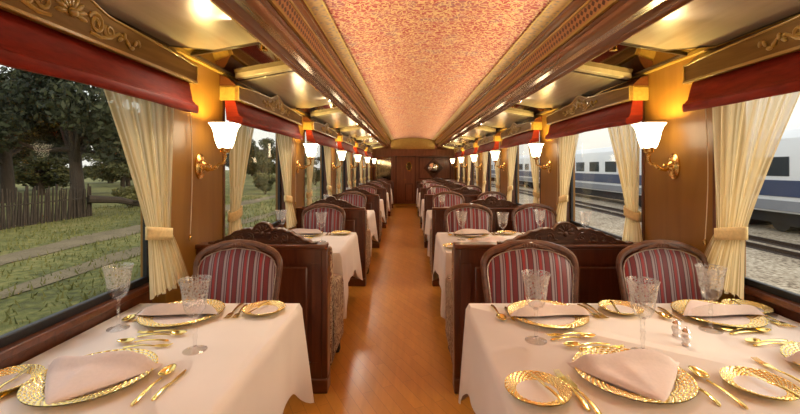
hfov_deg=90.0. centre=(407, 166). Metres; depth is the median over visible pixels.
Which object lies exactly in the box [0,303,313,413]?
tablecloth
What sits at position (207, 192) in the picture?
wall
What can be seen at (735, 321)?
charger plate
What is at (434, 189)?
dining chair
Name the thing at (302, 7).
trim
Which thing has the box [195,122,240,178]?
wall sconce
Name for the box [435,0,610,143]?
trim
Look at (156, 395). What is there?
knife
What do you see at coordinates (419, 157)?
trim
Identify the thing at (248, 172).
tree
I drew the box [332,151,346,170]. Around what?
wall sconce
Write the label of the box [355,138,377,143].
ceiling panel
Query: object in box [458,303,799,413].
tablecloth
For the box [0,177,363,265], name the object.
path
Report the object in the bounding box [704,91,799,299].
curtain
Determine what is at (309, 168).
curtain
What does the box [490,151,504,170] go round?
wall sconce
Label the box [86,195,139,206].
fallen log
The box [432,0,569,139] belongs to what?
trim
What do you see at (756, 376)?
knife
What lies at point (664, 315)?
bowl
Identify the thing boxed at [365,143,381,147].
ceiling panel
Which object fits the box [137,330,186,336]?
spoon
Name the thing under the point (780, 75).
blind
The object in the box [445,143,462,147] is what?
ceiling panel
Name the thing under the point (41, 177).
tree
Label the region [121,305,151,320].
spoon
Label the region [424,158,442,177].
wall mirror
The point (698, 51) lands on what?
trim
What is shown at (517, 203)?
window
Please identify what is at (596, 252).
divider
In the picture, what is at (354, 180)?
curtain
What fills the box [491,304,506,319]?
spoon
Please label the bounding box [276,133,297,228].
curtain
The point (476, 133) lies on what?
ceiling panel
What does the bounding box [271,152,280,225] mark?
window
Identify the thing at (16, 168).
tree
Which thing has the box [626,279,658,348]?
wine glass
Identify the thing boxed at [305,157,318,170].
tree
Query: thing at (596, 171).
coach
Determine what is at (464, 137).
mirror
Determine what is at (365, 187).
dining chair
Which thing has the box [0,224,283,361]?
trim
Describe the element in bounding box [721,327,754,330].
fork
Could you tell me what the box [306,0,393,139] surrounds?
trim
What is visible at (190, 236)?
blind cord
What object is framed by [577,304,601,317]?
fork
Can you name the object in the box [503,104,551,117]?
mirror
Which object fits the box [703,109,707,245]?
blind cord
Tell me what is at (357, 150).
blind
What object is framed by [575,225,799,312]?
trim
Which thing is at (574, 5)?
trim
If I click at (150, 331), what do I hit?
fork
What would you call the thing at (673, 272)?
dining chair
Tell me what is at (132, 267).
wine glass
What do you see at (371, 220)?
tablecloth
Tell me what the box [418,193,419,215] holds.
tablecloth
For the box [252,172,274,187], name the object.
bush
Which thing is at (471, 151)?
blind
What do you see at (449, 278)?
banquette
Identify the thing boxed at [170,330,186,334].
bowl
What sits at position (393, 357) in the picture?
floor
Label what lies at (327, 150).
curtain
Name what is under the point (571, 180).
window
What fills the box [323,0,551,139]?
ceiling
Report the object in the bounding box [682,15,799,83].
pelmet
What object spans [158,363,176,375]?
bowl
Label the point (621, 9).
trim
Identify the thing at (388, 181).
divider
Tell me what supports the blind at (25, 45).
attached to the wall at (207, 192)
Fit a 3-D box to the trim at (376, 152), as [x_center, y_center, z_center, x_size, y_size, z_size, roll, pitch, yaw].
[0.195,-0.565,15.760,3.210,0.270,0.180,0,0,0]
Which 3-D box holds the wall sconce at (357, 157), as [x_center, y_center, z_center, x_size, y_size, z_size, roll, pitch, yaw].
[-1.279,-0.105,9.840,0.262,0.376,0.173,0,0,0]
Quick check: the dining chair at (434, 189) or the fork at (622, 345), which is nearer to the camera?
the fork at (622, 345)
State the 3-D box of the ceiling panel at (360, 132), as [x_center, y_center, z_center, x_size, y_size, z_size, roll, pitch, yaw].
[-1.115,-0.737,8.765,0.500,0.129,1.670,0,0,0]
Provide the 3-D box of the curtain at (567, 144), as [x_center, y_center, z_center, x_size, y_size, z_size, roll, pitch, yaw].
[1.779,0.091,4.469,0.091,1.222,0.713,0,0,0]
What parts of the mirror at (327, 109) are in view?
frame, smoked glass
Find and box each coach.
[474,159,495,180]
[491,155,539,187]
[539,147,640,206]
[748,128,799,230]
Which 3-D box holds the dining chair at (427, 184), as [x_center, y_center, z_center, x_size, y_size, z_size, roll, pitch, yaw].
[0.716,0.967,11.624,0.581,1.077,0.588,0,0,0]
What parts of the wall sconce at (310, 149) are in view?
wall plate, lamp shade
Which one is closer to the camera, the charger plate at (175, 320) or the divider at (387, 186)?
the charger plate at (175, 320)
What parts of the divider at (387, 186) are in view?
frame, post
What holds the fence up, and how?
on the ground at (30, 308)
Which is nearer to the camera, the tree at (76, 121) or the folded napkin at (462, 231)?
the folded napkin at (462, 231)
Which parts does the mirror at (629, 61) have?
smoked glass, frame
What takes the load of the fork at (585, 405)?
on the tablecloth at (494, 348)
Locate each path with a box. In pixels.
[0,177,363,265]
[0,181,363,298]
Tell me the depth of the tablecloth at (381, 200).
9.21 m
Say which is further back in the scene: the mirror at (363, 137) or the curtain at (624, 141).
the mirror at (363, 137)
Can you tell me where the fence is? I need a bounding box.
[0,182,91,229]
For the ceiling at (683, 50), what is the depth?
2.51 m
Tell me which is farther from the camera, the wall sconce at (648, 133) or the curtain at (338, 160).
the curtain at (338, 160)
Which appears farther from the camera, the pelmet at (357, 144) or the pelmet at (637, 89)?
the pelmet at (357, 144)
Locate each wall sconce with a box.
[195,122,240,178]
[296,144,317,173]
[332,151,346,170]
[350,155,360,169]
[362,157,370,168]
[458,157,466,169]
[470,155,481,169]
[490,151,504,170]
[528,144,550,173]
[632,122,680,178]
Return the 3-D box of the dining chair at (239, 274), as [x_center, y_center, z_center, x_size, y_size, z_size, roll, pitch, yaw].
[-0.999,0.967,2.104,0.528,1.077,0.588,0,0,0]
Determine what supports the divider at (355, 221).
on the floor
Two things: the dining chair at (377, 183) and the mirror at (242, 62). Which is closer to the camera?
the mirror at (242, 62)
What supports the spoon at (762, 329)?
on the tablecloth at (494, 348)
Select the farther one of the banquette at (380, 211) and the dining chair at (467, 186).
the dining chair at (467, 186)
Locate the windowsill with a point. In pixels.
(32, 352)
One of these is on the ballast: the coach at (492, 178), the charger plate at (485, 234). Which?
the coach at (492, 178)
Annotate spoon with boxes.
[117,338,168,342]
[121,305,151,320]
[130,363,176,406]
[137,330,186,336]
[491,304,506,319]
[550,333,595,339]
[563,341,609,346]
[639,303,671,318]
[688,366,748,409]
[729,327,771,334]
[744,338,787,342]
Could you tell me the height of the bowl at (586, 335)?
0.014 m
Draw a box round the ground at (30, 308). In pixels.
[0,170,363,334]
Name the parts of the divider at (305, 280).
rail, raised panel, panel, post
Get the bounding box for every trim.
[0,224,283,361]
[169,46,371,148]
[209,0,388,148]
[223,101,368,237]
[275,0,389,143]
[292,0,390,141]
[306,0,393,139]
[372,149,453,155]
[391,138,434,148]
[393,157,450,201]
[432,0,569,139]
[435,0,587,141]
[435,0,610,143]
[437,0,693,148]
[454,46,715,148]
[459,101,715,240]
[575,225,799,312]
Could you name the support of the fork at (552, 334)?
on the tablecloth at (494, 348)
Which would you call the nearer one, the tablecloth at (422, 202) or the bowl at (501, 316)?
the bowl at (501, 316)
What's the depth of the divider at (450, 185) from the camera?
9.80 m
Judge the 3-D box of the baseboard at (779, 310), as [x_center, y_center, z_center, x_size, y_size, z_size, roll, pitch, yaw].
[1.935,1.100,6.270,0.070,0.800,15.920,0,0,0]
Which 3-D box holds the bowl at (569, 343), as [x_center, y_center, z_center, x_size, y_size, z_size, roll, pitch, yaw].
[0.677,0.737,1.657,0.072,0.014,0.041,0,0,-7]
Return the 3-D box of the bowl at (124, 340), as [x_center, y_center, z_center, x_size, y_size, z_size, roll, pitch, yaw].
[-1.193,0.737,1.692,0.072,0.014,0.041,0,0,-7]
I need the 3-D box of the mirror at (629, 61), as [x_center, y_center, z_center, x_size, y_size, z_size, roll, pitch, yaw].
[1.500,-0.747,2.825,0.520,0.134,0.620,0,0,0]
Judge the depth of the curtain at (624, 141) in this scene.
3.21 m
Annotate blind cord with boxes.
[189,112,192,240]
[295,139,295,204]
[556,141,557,205]
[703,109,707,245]
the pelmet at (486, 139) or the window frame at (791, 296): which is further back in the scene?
the pelmet at (486, 139)
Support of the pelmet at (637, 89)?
attached to the wall at (675, 209)
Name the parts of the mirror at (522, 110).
smoked glass, frame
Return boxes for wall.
[141,57,371,302]
[372,139,452,204]
[453,49,745,301]
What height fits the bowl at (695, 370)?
0.014 m
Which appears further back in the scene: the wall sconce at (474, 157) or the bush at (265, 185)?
the bush at (265, 185)
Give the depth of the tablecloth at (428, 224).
6.14 m
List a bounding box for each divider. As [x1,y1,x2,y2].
[195,221,329,393]
[296,196,365,285]
[332,187,379,247]
[351,182,385,227]
[364,179,390,215]
[377,177,392,207]
[416,177,455,207]
[418,179,450,215]
[420,182,478,227]
[424,187,504,247]
[432,196,549,285]
[453,221,677,393]
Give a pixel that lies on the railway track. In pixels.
(792, 254)
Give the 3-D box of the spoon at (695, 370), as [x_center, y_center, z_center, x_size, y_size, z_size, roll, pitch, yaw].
[1.040,0.738,1.351,0.048,0.016,0.242,0,0,-2]
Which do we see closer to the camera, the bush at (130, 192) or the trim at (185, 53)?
the trim at (185, 53)
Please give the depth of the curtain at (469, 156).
11.64 m
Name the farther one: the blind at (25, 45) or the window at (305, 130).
the window at (305, 130)
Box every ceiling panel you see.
[94,0,258,50]
[236,70,331,107]
[310,112,356,127]
[339,129,368,137]
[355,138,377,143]
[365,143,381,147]
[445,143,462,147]
[452,138,475,143]
[463,129,496,137]
[481,112,533,128]
[517,71,628,108]
[622,0,799,50]
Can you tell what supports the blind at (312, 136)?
attached to the window at (305, 130)
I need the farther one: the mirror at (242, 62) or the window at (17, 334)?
the mirror at (242, 62)
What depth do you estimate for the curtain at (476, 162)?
10.26 m
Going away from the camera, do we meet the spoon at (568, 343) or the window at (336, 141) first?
the spoon at (568, 343)
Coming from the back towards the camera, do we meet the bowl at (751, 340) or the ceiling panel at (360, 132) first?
the ceiling panel at (360, 132)
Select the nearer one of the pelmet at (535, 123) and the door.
the pelmet at (535, 123)
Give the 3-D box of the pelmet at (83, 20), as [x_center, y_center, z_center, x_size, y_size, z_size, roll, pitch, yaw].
[-1.329,-0.597,1.510,0.162,0.198,1.804,0,0,0]
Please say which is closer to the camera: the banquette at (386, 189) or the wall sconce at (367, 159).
the banquette at (386, 189)
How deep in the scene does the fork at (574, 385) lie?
1.28 m
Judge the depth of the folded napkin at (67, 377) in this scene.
1.38 m
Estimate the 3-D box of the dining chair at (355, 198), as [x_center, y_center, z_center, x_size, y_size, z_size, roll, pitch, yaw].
[-0.999,0.967,6.864,0.528,1.077,0.588,0,0,0]
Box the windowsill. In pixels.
[0,291,151,368]
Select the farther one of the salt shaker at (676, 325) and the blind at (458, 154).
the blind at (458, 154)
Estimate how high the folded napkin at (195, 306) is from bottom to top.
0.064 m
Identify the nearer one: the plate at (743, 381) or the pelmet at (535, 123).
the plate at (743, 381)
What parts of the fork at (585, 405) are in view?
handle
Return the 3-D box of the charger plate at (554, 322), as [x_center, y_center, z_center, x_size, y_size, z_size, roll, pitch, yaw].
[0.690,0.733,1.985,0.384,0.027,0.384,0,0,42]
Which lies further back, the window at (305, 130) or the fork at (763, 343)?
the window at (305, 130)
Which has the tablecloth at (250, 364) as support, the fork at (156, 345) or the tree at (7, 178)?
the fork at (156, 345)
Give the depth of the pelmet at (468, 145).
10.62 m
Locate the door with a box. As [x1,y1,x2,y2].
[396,156,415,203]
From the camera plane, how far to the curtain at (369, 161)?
14.11 m
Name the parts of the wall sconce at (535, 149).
lamp shade, arm, wall plate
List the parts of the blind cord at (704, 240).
cord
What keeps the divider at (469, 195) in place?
on the floor
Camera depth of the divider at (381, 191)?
9.80 m
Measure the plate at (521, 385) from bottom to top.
0.027 m
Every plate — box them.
[0,364,44,394]
[17,348,157,406]
[137,299,224,327]
[242,300,285,316]
[299,231,322,236]
[332,230,350,234]
[443,243,452,248]
[454,232,488,236]
[497,230,516,234]
[504,370,571,406]
[507,300,589,328]
[573,347,697,403]
[598,300,643,315]
[670,299,767,327]
[719,366,799,400]
[721,299,773,313]
[780,342,799,365]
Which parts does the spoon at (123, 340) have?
handle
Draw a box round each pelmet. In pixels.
[0,0,197,83]
[220,75,302,124]
[303,116,337,138]
[335,132,354,145]
[353,140,365,149]
[364,146,372,152]
[454,145,464,152]
[463,140,478,149]
[477,132,500,145]
[500,116,541,138]
[546,75,648,124]
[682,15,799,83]
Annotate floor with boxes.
[283,205,474,413]
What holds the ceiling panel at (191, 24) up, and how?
attached to the ceiling at (186, 49)
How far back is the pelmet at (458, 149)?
13.01 m
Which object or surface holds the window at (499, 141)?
in the wall at (675, 209)
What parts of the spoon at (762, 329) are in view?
handle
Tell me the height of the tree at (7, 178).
10.784 m
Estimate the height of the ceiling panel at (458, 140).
0.129 m
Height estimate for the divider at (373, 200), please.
1.132 m
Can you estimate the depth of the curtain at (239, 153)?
3.21 m
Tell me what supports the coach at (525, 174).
on the ballast
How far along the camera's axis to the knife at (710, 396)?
1.28 m
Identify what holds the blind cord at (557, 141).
hanging from the pelmet at (637, 89)
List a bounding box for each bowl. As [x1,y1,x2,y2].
[117,338,134,342]
[121,314,135,320]
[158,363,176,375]
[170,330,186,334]
[496,313,506,319]
[563,341,579,346]
[580,333,595,337]
[657,312,671,318]
[688,366,709,377]
[744,338,760,342]
[755,327,771,331]
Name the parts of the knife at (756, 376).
blade, handle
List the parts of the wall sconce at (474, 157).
lamp shade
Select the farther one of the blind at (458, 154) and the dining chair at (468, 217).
the blind at (458, 154)
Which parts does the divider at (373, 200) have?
frame, raised panel, post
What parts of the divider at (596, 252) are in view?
post, panel, raised panel, rail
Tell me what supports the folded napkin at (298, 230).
on the charger plate at (303, 235)
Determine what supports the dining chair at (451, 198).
on the floor
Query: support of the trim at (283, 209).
attached to the wall at (207, 192)
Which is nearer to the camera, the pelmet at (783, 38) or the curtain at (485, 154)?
the pelmet at (783, 38)
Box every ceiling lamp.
[260,43,267,51]
[609,46,617,51]
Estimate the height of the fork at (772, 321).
0.014 m
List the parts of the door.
moulding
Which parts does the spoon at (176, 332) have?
handle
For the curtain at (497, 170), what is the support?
attached to the wall at (675, 209)
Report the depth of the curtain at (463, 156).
12.64 m
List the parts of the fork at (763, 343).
handle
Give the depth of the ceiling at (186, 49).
2.52 m
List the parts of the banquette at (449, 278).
arm, backrest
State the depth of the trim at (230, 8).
2.66 m
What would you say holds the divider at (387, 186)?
on the floor
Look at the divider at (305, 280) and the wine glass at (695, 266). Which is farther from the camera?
the divider at (305, 280)
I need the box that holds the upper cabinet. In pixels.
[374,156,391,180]
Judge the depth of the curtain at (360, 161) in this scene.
11.65 m
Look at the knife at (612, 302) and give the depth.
2.07 m
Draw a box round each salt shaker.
[671,318,681,337]
[681,327,691,346]
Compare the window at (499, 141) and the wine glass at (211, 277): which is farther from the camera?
the window at (499, 141)
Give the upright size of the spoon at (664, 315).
0.016 m
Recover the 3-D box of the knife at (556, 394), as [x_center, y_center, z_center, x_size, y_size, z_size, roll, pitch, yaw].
[0.454,0.721,1.318,0.015,0.013,0.193,0,0,-14]
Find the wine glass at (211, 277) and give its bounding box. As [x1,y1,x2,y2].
[181,277,211,348]
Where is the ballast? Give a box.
[474,178,799,293]
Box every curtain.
[104,89,189,299]
[228,121,253,234]
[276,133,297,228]
[306,141,314,205]
[324,146,331,196]
[337,149,341,193]
[346,152,350,188]
[353,153,356,186]
[359,155,361,183]
[363,156,365,182]
[368,161,369,180]
[457,158,459,180]
[463,156,464,182]
[467,155,470,184]
[474,153,477,185]
[482,151,487,192]
[494,143,499,191]
[507,146,516,201]
[528,141,539,202]
[556,134,578,221]
[608,122,642,241]
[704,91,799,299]
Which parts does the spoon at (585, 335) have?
handle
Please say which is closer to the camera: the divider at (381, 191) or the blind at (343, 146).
the blind at (343, 146)
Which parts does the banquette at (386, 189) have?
backrest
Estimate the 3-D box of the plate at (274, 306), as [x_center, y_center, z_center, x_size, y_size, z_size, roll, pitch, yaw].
[-0.740,0.733,2.060,0.210,0.027,0.210,0,0,-24]
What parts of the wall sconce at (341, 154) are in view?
lamp shade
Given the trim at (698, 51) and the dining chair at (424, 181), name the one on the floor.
the dining chair at (424, 181)
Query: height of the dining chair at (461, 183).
1.077 m
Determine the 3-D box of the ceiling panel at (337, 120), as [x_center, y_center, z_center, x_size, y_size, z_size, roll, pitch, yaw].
[-1.115,-0.737,6.385,0.500,0.129,1.670,0,0,0]
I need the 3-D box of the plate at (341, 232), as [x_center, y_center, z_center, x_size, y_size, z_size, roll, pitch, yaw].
[-0.740,0.733,4.440,0.210,0.027,0.210,0,0,-24]
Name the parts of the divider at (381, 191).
frame, post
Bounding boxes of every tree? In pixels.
[0,66,76,202]
[0,71,126,216]
[13,149,86,194]
[13,152,89,189]
[82,148,113,182]
[85,146,130,187]
[88,156,132,185]
[225,142,257,166]
[246,155,275,174]
[247,138,275,174]
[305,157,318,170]
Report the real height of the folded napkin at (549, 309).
0.064 m
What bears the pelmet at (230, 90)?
attached to the wall at (207, 192)
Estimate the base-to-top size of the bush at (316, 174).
2.505 m
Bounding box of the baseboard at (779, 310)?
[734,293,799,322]
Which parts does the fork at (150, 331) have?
handle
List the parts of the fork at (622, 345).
handle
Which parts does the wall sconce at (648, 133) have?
lamp shade, arm, wall plate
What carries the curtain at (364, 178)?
attached to the wall at (207, 192)
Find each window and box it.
[0,218,148,347]
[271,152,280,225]
[305,130,323,198]
[336,141,344,191]
[356,154,357,186]
[488,141,499,190]
[516,130,539,205]
[570,169,621,239]
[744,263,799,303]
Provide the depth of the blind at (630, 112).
3.46 m
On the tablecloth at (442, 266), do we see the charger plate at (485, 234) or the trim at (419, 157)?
the charger plate at (485, 234)
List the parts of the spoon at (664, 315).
handle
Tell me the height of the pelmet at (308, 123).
0.198 m
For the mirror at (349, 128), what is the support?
attached to the ceiling at (186, 49)
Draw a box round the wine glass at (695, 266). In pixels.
[695,266,725,329]
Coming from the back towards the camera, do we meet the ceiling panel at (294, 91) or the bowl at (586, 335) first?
the ceiling panel at (294, 91)
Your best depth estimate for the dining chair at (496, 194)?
7.11 m
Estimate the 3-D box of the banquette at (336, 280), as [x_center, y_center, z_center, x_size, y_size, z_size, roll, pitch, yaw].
[-0.955,1.026,3.042,0.850,0.948,0.556,0,0,0]
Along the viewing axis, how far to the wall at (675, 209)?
2.73 m
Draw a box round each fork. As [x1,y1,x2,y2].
[0,386,20,398]
[123,343,172,348]
[137,329,176,333]
[224,302,243,317]
[232,304,247,317]
[546,332,583,335]
[553,369,589,411]
[563,375,601,413]
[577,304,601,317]
[579,344,624,349]
[583,302,608,317]
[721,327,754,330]
[751,357,799,381]
[753,341,794,345]
[764,314,796,326]
[765,317,787,325]
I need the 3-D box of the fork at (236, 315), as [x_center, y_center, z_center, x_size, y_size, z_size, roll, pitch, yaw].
[-0.861,0.740,2.057,0.024,0.014,0.216,0,0,-6]
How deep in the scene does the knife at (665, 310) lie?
2.03 m
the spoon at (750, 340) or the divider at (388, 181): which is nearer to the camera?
the spoon at (750, 340)
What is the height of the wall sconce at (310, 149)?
0.376 m
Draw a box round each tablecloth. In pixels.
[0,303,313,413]
[310,232,362,318]
[367,210,377,249]
[380,199,385,222]
[387,193,389,210]
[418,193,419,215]
[420,199,423,229]
[424,210,431,256]
[432,232,524,318]
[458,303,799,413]
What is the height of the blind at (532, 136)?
0.211 m
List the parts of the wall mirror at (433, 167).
glass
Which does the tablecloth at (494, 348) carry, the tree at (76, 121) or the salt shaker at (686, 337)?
the salt shaker at (686, 337)
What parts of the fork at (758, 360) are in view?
handle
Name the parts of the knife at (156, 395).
handle, blade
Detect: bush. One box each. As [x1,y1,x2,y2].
[111,186,137,207]
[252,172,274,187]
[254,177,275,193]
[306,168,319,184]
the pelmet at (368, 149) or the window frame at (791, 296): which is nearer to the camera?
the window frame at (791, 296)
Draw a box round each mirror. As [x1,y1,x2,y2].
[190,43,291,79]
[296,104,341,117]
[333,125,361,131]
[353,135,372,139]
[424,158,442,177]
[459,136,478,139]
[474,125,504,131]
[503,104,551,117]
[574,43,687,79]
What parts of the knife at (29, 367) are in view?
handle, blade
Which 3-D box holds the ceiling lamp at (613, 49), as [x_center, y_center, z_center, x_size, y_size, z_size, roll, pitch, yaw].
[1.300,-0.761,2.530,0.048,0.057,0.047,0,0,0]
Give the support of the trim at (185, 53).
attached to the wall at (207, 192)
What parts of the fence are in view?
rail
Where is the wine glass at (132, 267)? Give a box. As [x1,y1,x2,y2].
[102,267,132,327]
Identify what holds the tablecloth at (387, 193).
on the dining table
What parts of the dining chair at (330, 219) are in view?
rivet trim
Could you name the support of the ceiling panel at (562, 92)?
attached to the ceiling at (683, 50)
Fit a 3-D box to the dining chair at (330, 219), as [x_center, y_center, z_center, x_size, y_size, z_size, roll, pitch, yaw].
[-0.999,0.967,4.484,0.528,1.077,0.588,0,0,0]
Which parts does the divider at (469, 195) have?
post, rail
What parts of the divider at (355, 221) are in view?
rail, raised panel, panel, post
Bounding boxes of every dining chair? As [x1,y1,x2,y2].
[193,239,282,302]
[301,203,345,231]
[337,191,366,209]
[358,185,376,193]
[370,181,382,186]
[420,179,433,183]
[422,181,440,187]
[426,185,449,193]
[432,191,464,206]
[444,203,492,231]
[453,181,466,185]
[464,185,481,191]
[477,191,506,199]
[480,239,578,302]
[512,203,556,231]
[616,239,710,302]
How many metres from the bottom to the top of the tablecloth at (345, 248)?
0.560 m
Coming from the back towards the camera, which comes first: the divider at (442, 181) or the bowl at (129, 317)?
the divider at (442, 181)
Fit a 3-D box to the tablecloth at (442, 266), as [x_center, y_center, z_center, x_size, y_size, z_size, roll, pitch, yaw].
[1.082,1.028,4.044,1.605,0.560,1.211,0,0,0]
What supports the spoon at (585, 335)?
on the tablecloth at (494, 348)
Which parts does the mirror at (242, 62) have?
frame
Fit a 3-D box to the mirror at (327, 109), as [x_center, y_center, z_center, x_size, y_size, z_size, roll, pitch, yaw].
[-1.110,-0.747,5.205,0.520,0.134,0.620,0,0,0]
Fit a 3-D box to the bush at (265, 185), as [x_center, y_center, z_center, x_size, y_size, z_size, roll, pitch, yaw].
[-13.187,1.717,36.941,1.744,1.670,1.845,0,0,16]
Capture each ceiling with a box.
[182,48,200,52]
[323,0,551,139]
[476,48,697,140]
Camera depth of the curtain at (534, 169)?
5.57 m
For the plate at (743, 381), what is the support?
on the tablecloth at (494, 348)
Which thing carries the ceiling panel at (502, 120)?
attached to the ceiling at (683, 50)
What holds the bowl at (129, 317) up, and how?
on the spoon at (129, 317)
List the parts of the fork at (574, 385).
handle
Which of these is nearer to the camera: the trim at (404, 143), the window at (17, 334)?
the window at (17, 334)
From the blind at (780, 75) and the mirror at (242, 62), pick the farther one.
the mirror at (242, 62)
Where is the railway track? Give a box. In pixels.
[474,180,799,259]
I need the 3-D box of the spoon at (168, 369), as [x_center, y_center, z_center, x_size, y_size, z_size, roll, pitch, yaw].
[-0.865,0.738,1.366,0.048,0.016,0.242,0,0,-2]
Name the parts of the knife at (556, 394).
blade, handle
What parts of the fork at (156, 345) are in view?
handle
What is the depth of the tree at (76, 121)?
19.09 m
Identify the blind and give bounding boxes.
[0,9,198,112]
[225,101,302,139]
[306,130,337,148]
[337,141,355,152]
[354,147,365,155]
[364,151,372,157]
[454,151,464,157]
[463,147,477,155]
[477,141,498,152]
[500,130,538,148]
[545,101,642,139]
[682,51,799,111]
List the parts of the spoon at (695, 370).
handle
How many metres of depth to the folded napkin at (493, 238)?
3.81 m
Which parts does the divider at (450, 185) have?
post, frame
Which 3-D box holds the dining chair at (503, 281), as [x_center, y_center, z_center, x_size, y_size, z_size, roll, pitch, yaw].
[0.716,0.967,2.104,0.581,1.077,0.588,0,0,0]
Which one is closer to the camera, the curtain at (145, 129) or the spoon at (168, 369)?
the spoon at (168, 369)
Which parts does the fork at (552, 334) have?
handle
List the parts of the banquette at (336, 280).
backrest, arm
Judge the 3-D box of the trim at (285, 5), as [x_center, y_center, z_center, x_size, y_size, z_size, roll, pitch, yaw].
[-0.718,-0.942,6.875,0.035,0.100,17.950,0,0,0]
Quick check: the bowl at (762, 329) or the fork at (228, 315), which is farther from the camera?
the fork at (228, 315)
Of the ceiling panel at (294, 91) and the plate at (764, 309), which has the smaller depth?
the plate at (764, 309)
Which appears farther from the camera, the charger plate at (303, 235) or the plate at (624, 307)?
the charger plate at (303, 235)
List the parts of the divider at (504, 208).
post, panel, raised panel, rail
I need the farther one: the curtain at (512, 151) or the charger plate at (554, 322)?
the curtain at (512, 151)
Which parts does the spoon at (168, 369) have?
handle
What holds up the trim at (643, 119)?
attached to the wall at (675, 209)
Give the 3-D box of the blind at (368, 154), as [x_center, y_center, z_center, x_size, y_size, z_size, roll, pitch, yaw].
[-1.312,-0.425,13.410,0.137,0.211,1.758,0,0,0]
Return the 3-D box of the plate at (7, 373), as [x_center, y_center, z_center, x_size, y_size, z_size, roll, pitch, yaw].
[-1.375,0.733,1.360,0.210,0.027,0.210,0,0,-5]
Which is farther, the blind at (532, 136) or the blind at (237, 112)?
the blind at (532, 136)
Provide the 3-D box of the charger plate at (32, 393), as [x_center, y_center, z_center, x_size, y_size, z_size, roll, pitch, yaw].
[-1.100,0.733,1.400,0.384,0.027,0.384,0,0,13]
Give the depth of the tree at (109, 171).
36.49 m
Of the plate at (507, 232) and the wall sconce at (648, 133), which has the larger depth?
the plate at (507, 232)
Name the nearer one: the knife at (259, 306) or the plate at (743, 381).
the plate at (743, 381)
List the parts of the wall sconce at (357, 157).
lamp shade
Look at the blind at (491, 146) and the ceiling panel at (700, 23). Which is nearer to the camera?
the ceiling panel at (700, 23)
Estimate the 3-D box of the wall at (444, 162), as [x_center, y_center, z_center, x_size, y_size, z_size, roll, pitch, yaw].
[0.195,0.125,15.890,3.610,2.750,0.080,0,0,0]
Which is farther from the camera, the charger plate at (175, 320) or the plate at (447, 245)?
the plate at (447, 245)
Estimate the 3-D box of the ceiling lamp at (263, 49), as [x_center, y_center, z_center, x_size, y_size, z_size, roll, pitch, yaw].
[-0.910,-0.761,2.530,0.048,0.057,0.047,0,0,0]
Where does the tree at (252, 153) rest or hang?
on the ground at (30, 308)
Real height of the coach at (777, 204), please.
3.990 m
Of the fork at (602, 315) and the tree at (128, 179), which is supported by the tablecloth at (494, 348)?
the fork at (602, 315)
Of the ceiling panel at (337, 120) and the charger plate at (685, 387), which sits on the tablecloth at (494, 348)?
the charger plate at (685, 387)
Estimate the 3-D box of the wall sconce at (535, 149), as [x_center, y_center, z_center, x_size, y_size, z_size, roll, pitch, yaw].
[1.669,-0.105,5.080,0.262,0.376,0.173,0,0,0]
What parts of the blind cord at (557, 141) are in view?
cord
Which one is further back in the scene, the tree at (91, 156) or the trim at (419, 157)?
the tree at (91, 156)
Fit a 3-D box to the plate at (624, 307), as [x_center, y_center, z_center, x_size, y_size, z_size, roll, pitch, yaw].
[1.100,0.733,2.070,0.210,0.027,0.210,0,0,-24]
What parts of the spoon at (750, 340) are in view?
handle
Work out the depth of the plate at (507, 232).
4.48 m
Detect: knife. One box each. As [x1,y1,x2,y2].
[0,366,31,388]
[151,369,185,400]
[248,301,269,313]
[529,372,564,404]
[609,300,620,313]
[657,307,682,320]
[698,387,720,406]
[737,368,799,396]
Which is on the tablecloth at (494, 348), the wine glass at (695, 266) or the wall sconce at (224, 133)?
the wine glass at (695, 266)
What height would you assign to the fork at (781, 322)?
0.014 m
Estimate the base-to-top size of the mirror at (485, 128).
0.134 m
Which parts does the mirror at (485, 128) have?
smoked glass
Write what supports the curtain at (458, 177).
attached to the wall at (675, 209)
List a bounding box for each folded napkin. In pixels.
[45,351,161,404]
[135,299,218,315]
[292,228,322,233]
[454,229,490,233]
[470,236,506,241]
[510,300,593,316]
[566,349,678,401]
[682,300,763,316]
[781,351,799,364]
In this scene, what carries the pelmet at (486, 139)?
attached to the wall at (675, 209)
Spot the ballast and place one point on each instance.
(780, 271)
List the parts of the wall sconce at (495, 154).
lamp shade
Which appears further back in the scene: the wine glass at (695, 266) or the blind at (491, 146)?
the blind at (491, 146)
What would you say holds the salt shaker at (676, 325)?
on the tablecloth at (494, 348)
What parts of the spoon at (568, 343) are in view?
handle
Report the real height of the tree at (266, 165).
7.550 m
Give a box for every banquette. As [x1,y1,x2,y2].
[330,246,343,374]
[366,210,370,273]
[380,211,381,240]
[386,189,387,224]
[430,229,431,271]
[445,247,452,363]
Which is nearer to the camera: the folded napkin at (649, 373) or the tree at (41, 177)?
the folded napkin at (649, 373)
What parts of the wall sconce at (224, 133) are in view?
wall plate, arm, lamp shade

